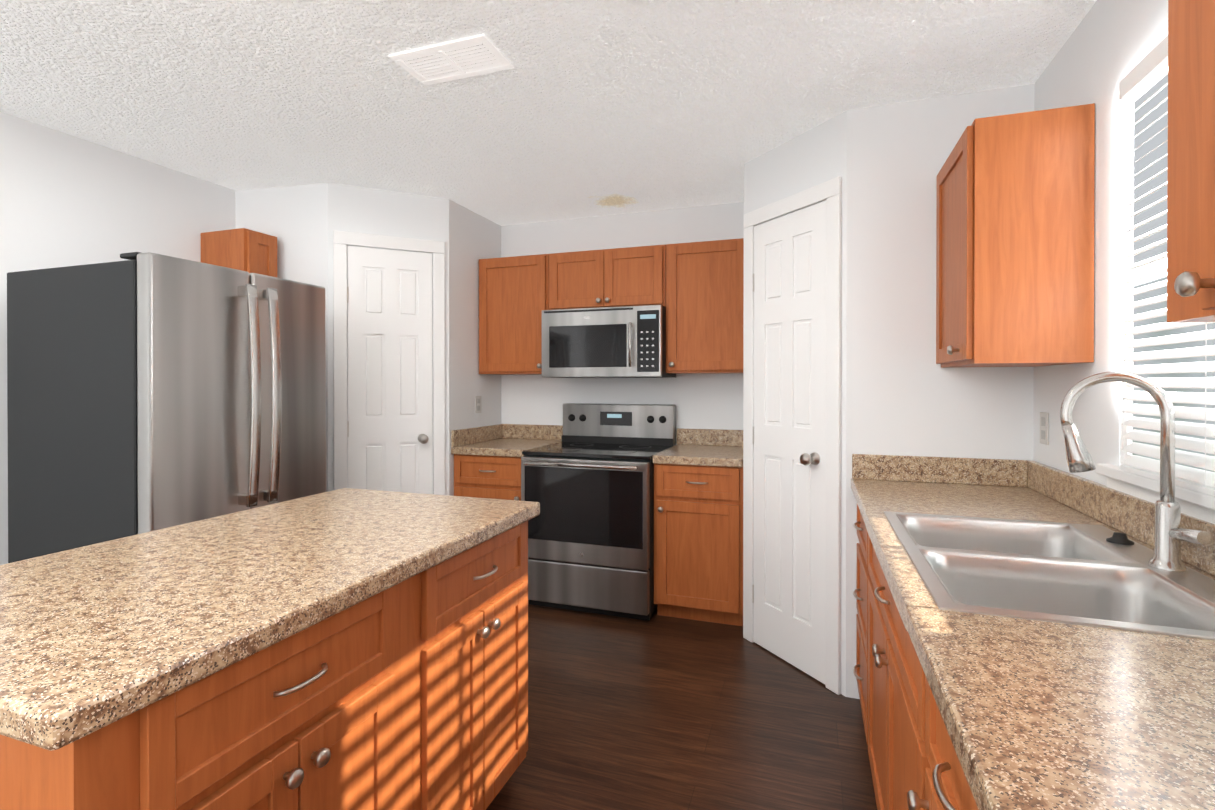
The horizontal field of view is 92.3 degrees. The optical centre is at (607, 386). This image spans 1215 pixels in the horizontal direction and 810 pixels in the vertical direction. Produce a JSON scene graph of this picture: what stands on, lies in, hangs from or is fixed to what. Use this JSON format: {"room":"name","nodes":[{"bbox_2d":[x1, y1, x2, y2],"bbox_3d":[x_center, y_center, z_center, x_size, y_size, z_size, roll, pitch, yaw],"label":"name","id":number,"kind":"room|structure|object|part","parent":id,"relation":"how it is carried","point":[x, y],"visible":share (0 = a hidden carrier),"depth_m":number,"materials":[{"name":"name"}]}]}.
{"room":"kitchen","nodes":[
{"label":"kitchen","id":0,"kind":"room"},
{"bbox_2d":[0,0,1096,225],"bbox_3d":[-1.025,-1.171,0.690,4.325,0.060,7.150,0,0,19],"label":"ceiling","id":1,"kind":"structure","parent":0,"point":[586,108],"depth_m":2.21,"materials":[{"name":"white paint"}]},
{"bbox_2d":[388,34,513,84],"bbox_3d":[-0.546,-1.142,2.053,0.380,0.009,0.210,0,0,19],"label":"ceiling vent","id":2,"kind":"object","parent":1,"relation":"in","point":[475,55],"visible":1,"depth_m":2.04,"materials":[{"name":"white"}]},
{"bbox_2d":[0,0,1167,698],"bbox_3d":[-1.025,0.084,0.696,4.325,2.450,7.150,0,0,19],"label":"wall","id":3,"kind":"structure","parent":0,"point":[66,200],"depth_m":2.45,"materials":[{"name":"white paint"}]},
{"bbox_2d":[201,228,276,276],"bbox_3d":[-2.049,-0.465,3.277,0.374,0.772,0.207,0,0,19],"label":"upper cabinet","id":4,"kind":"object","parent":3,"relation":"attached to","point":[247,250],"visible":0.25,"depth_m":3.19,"materials":[{"name":"brown wood"}]},
{"bbox_2d":[333,230,444,494],"bbox_3d":[-1.278,0.205,3.451,0.446,2.181,0.450,0,0,19],"label":"closet door","id":5,"kind":"structure","parent":3,"relation":"in","point":[386,427],"depth_m":3.44,"materials":[{"name":"white wood"}]},
{"bbox_3d":[-1.275,0.261,3.433,0.363,1.660,0.317,0,0,19],"label":"knob","id":6,"kind":"part","parent":5,"relation":"part of","materials":[{"name":"white wood"}]},
{"bbox_2d":[475,396,480,412],"bbox_3d":[-0.868,0.123,3.920,0.006,0.115,0.075,0,0,19],"label":"electrical outlet","id":7,"kind":"object","parent":3,"relation":"attached to","point":[477,404],"visible":1,"depth_m":3.91,"materials":[{"name":"grey plastic"}]},
{"bbox_2d":[479,254,548,374],"bbox_3d":[-0.583,-0.468,3.963,0.511,0.772,0.354,0,0,19],"label":"upper cabinet","id":8,"kind":"object","parent":3,"relation":"attached to","point":[513,297],"visible":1,"depth_m":3.83,"materials":[{"name":"brown wood"}]},
{"bbox_2d":[548,245,665,309],"bbox_3d":[0.025,-0.667,3.752,0.770,0.371,0.354,0,0,19],"label":"upper cabinet","id":9,"kind":"object","parent":3,"relation":"attached to","point":[627,276],"visible":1,"depth_m":3.60,"materials":[{"name":"brown wood"}]},
{"bbox_2d":[542,305,675,377],"bbox_3d":[0.008,-0.267,3.704,0.770,0.422,0.459,0,0,19],"label":"microwave","id":10,"kind":"object","parent":9,"relation":"attached to","point":[617,342],"visible":1,"depth_m":3.52,"materials":[{"name":"silver metal"}]},
{"bbox_2d":[666,238,743,373],"bbox_3d":[0.623,-0.466,3.546,0.489,0.772,0.354,0,0,19],"label":"upper cabinet","id":11,"kind":"object","parent":3,"relation":"attached to","point":[704,302],"visible":0.88,"depth_m":3.42,"materials":[{"name":"brown wood"}]},
{"bbox_2d":[743,176,841,694],"bbox_3d":[0.842,0.208,2.730,0.448,2.181,0.448,0,0,19],"label":"pantry door","id":12,"kind":"structure","parent":3,"relation":"in","point":[792,438],"depth_m":2.69,"materials":[{"name":"white wood"}]},
{"bbox_3d":[0.824,0.264,2.728,0.316,1.660,0.364,0,0,19],"label":"knob","id":13,"kind":"part","parent":12,"relation":"part of","materials":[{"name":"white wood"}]},
{"bbox_2d":[936,103,1094,367],"bbox_3d":[1.363,-0.459,2.037,0.363,0.772,0.502,0,0,19],"label":"upper cabinet","id":14,"kind":"object","parent":3,"relation":"attached to","point":[1014,240],"visible":1,"depth_m":1.80,"materials":[{"name":"brown wood"}]},
{"bbox_2d":[1040,412,1048,444],"bbox_3d":[1.578,0.152,2.108,0.006,0.115,0.075,0,0,19],"label":"outlet","id":15,"kind":"object","parent":3,"relation":"attached to","point":[1044,427],"visible":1,"depth_m":2.10,"materials":[{"name":"grey plastic"}]},
{"bbox_2d":[1096,463,1214,523],"bbox_3d":[1.244,0.254,1.187,0.034,0.064,1.000,0,0,19],"label":"window sill","id":16,"kind":"structure","parent":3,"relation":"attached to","point":[1197,504],"depth_m":1.40,"materials":[{"name":"white wood"}]},
{"bbox_2d":[1121,72,1214,471],"bbox_3d":[1.272,-0.286,1.175,0.016,1.015,0.898,0,0,19],"label":"window","id":17,"kind":"structure","parent":3,"relation":"in","point":[1129,199],"depth_m":1.50,"materials":[{"name":"white"}]},
{"bbox_2d":[1119,35,1214,495],"bbox_3d":[1.223,-0.286,1.141,0.040,1.011,0.796,0,0,19],"label":"window blinds","id":18,"kind":"object","parent":17,"relation":"attached to","point":[1145,73],"visible":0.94,"depth_m":1.37,"materials":[{"name":"white plastic"}]},
{"bbox_3d":[1.278,-0.286,1.172,0.003,1.013,0.898,0,0,19],"label":"window pane glow","id":19,"kind":"part","parent":17,"relation":"part of","materials":[{"name":"white plastic"}]},
{"bbox_2d":[1167,0,1214,322],"bbox_3d":[0.747,-0.585,0.257,0.365,0.990,1.165,0,0,19],"label":"upper cabinet","id":20,"kind":"object","parent":3,"relation":"attached to","point":[1191,184],"visible":1,"depth_m":0.80,"materials":[{"name":"brown wood"}]},
{"bbox_2d":[486,600,876,809],"bbox_3d":[-1.025,1.339,0.702,4.325,0.060,7.150,0,0,19],"label":"floor","id":21,"kind":"structure","parent":0,"point":[657,712],"depth_m":2.24,"materials":[{"name":"wood"}]},
{"bbox_2d":[7,252,325,562],"bbox_3d":[-1.823,0.409,2.545,0.908,1.782,0.800,0,0,19],"label":"refrigerator","id":22,"kind":"object","parent":21,"relation":"on","point":[148,392],"visible":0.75,"depth_m":2.22,"materials":[{"name":"silver metal"}]},
{"bbox_2d":[0,512,539,809],"bbox_3d":[-0.732,0.869,1.433,0.648,0.872,1.269,0,0,19],"label":"kitchen island","id":23,"kind":"object","parent":21,"relation":"on","point":[350,649],"depth_m":1.17,"materials":[{"name":"brown wood"}]},
{"bbox_2d":[0,488,539,759],"bbox_3d":[-0.825,0.409,1.449,0.820,0.045,1.328,0,0,19],"label":"island countertop","id":24,"kind":"structure","parent":23,"relation":"on","point":[89,633],"depth_m":1.11,"materials":[{"name":"beige stone"}]},
{"bbox_2d":[451,424,562,500],"bbox_3d":[-0.632,0.784,3.830,0.508,1.020,0.649,0,0,19],"label":"base cabinet","id":25,"kind":"object","parent":21,"relation":"on","point":[487,461],"visible":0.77,"depth_m":3.60,"materials":[{"name":"brown wood"}]},
{"bbox_2d":[451,424,562,456],"bbox_3d":[-0.630,0.347,3.835,0.508,0.147,0.635,0,0,19],"label":"countertop","id":26,"kind":"structure","parent":25,"relation":"on","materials":[{"name":"stone"}]},
{"bbox_2d":[521,403,675,620],"bbox_3d":[-0.041,0.708,3.567,0.774,1.175,0.746,0,0,19],"label":"range","id":27,"kind":"object","parent":21,"relation":"on","point":[587,483],"visible":0.98,"depth_m":3.29,"materials":[{"name":"silver metal"}]},
{"bbox_2d":[653,428,742,625],"bbox_3d":[0.576,0.786,3.412,0.486,1.020,0.649,0,0,19],"label":"base cabinet","id":28,"kind":"object","parent":21,"relation":"on","point":[698,524],"visible":0.94,"depth_m":3.15,"materials":[{"name":"brown wood"}]},
{"bbox_2d":[653,428,742,466],"bbox_3d":[0.579,0.349,3.417,0.486,0.147,0.635,0,0,19],"label":"countertop","id":29,"kind":"structure","parent":28,"relation":"on","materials":[{"name":"stone"}]},
{"bbox_2d":[851,371,1214,809],"bbox_3d":[0.801,0.639,0.853,0.649,1.338,3.117,0,0,19],"label":"kitchen counter","id":30,"kind":"object","parent":21,"relation":"on","point":[1032,635],"depth_m":1.12,"materials":[{"name":"beige stone"}]},
{"bbox_2d":[884,511,1214,639],"bbox_3d":[0.969,0.484,1.309,0.546,0.200,0.810,0,0,19],"label":"sink","id":31,"kind":"object","parent":30,"relation":"in","point":[1085,576],"depth_m":1.28,"materials":[{"name":"silver metal"}]},
{"bbox_2d":[1060,371,1211,571],"bbox_3d":[1.112,0.176,1.244,0.210,0.416,0.143,0,0,19],"label":"faucet","id":32,"kind":"object","parent":30,"relation":"on","point":[1169,534],"depth_m":1.24,"materials":[{"name":"silver metal"}]}
]}

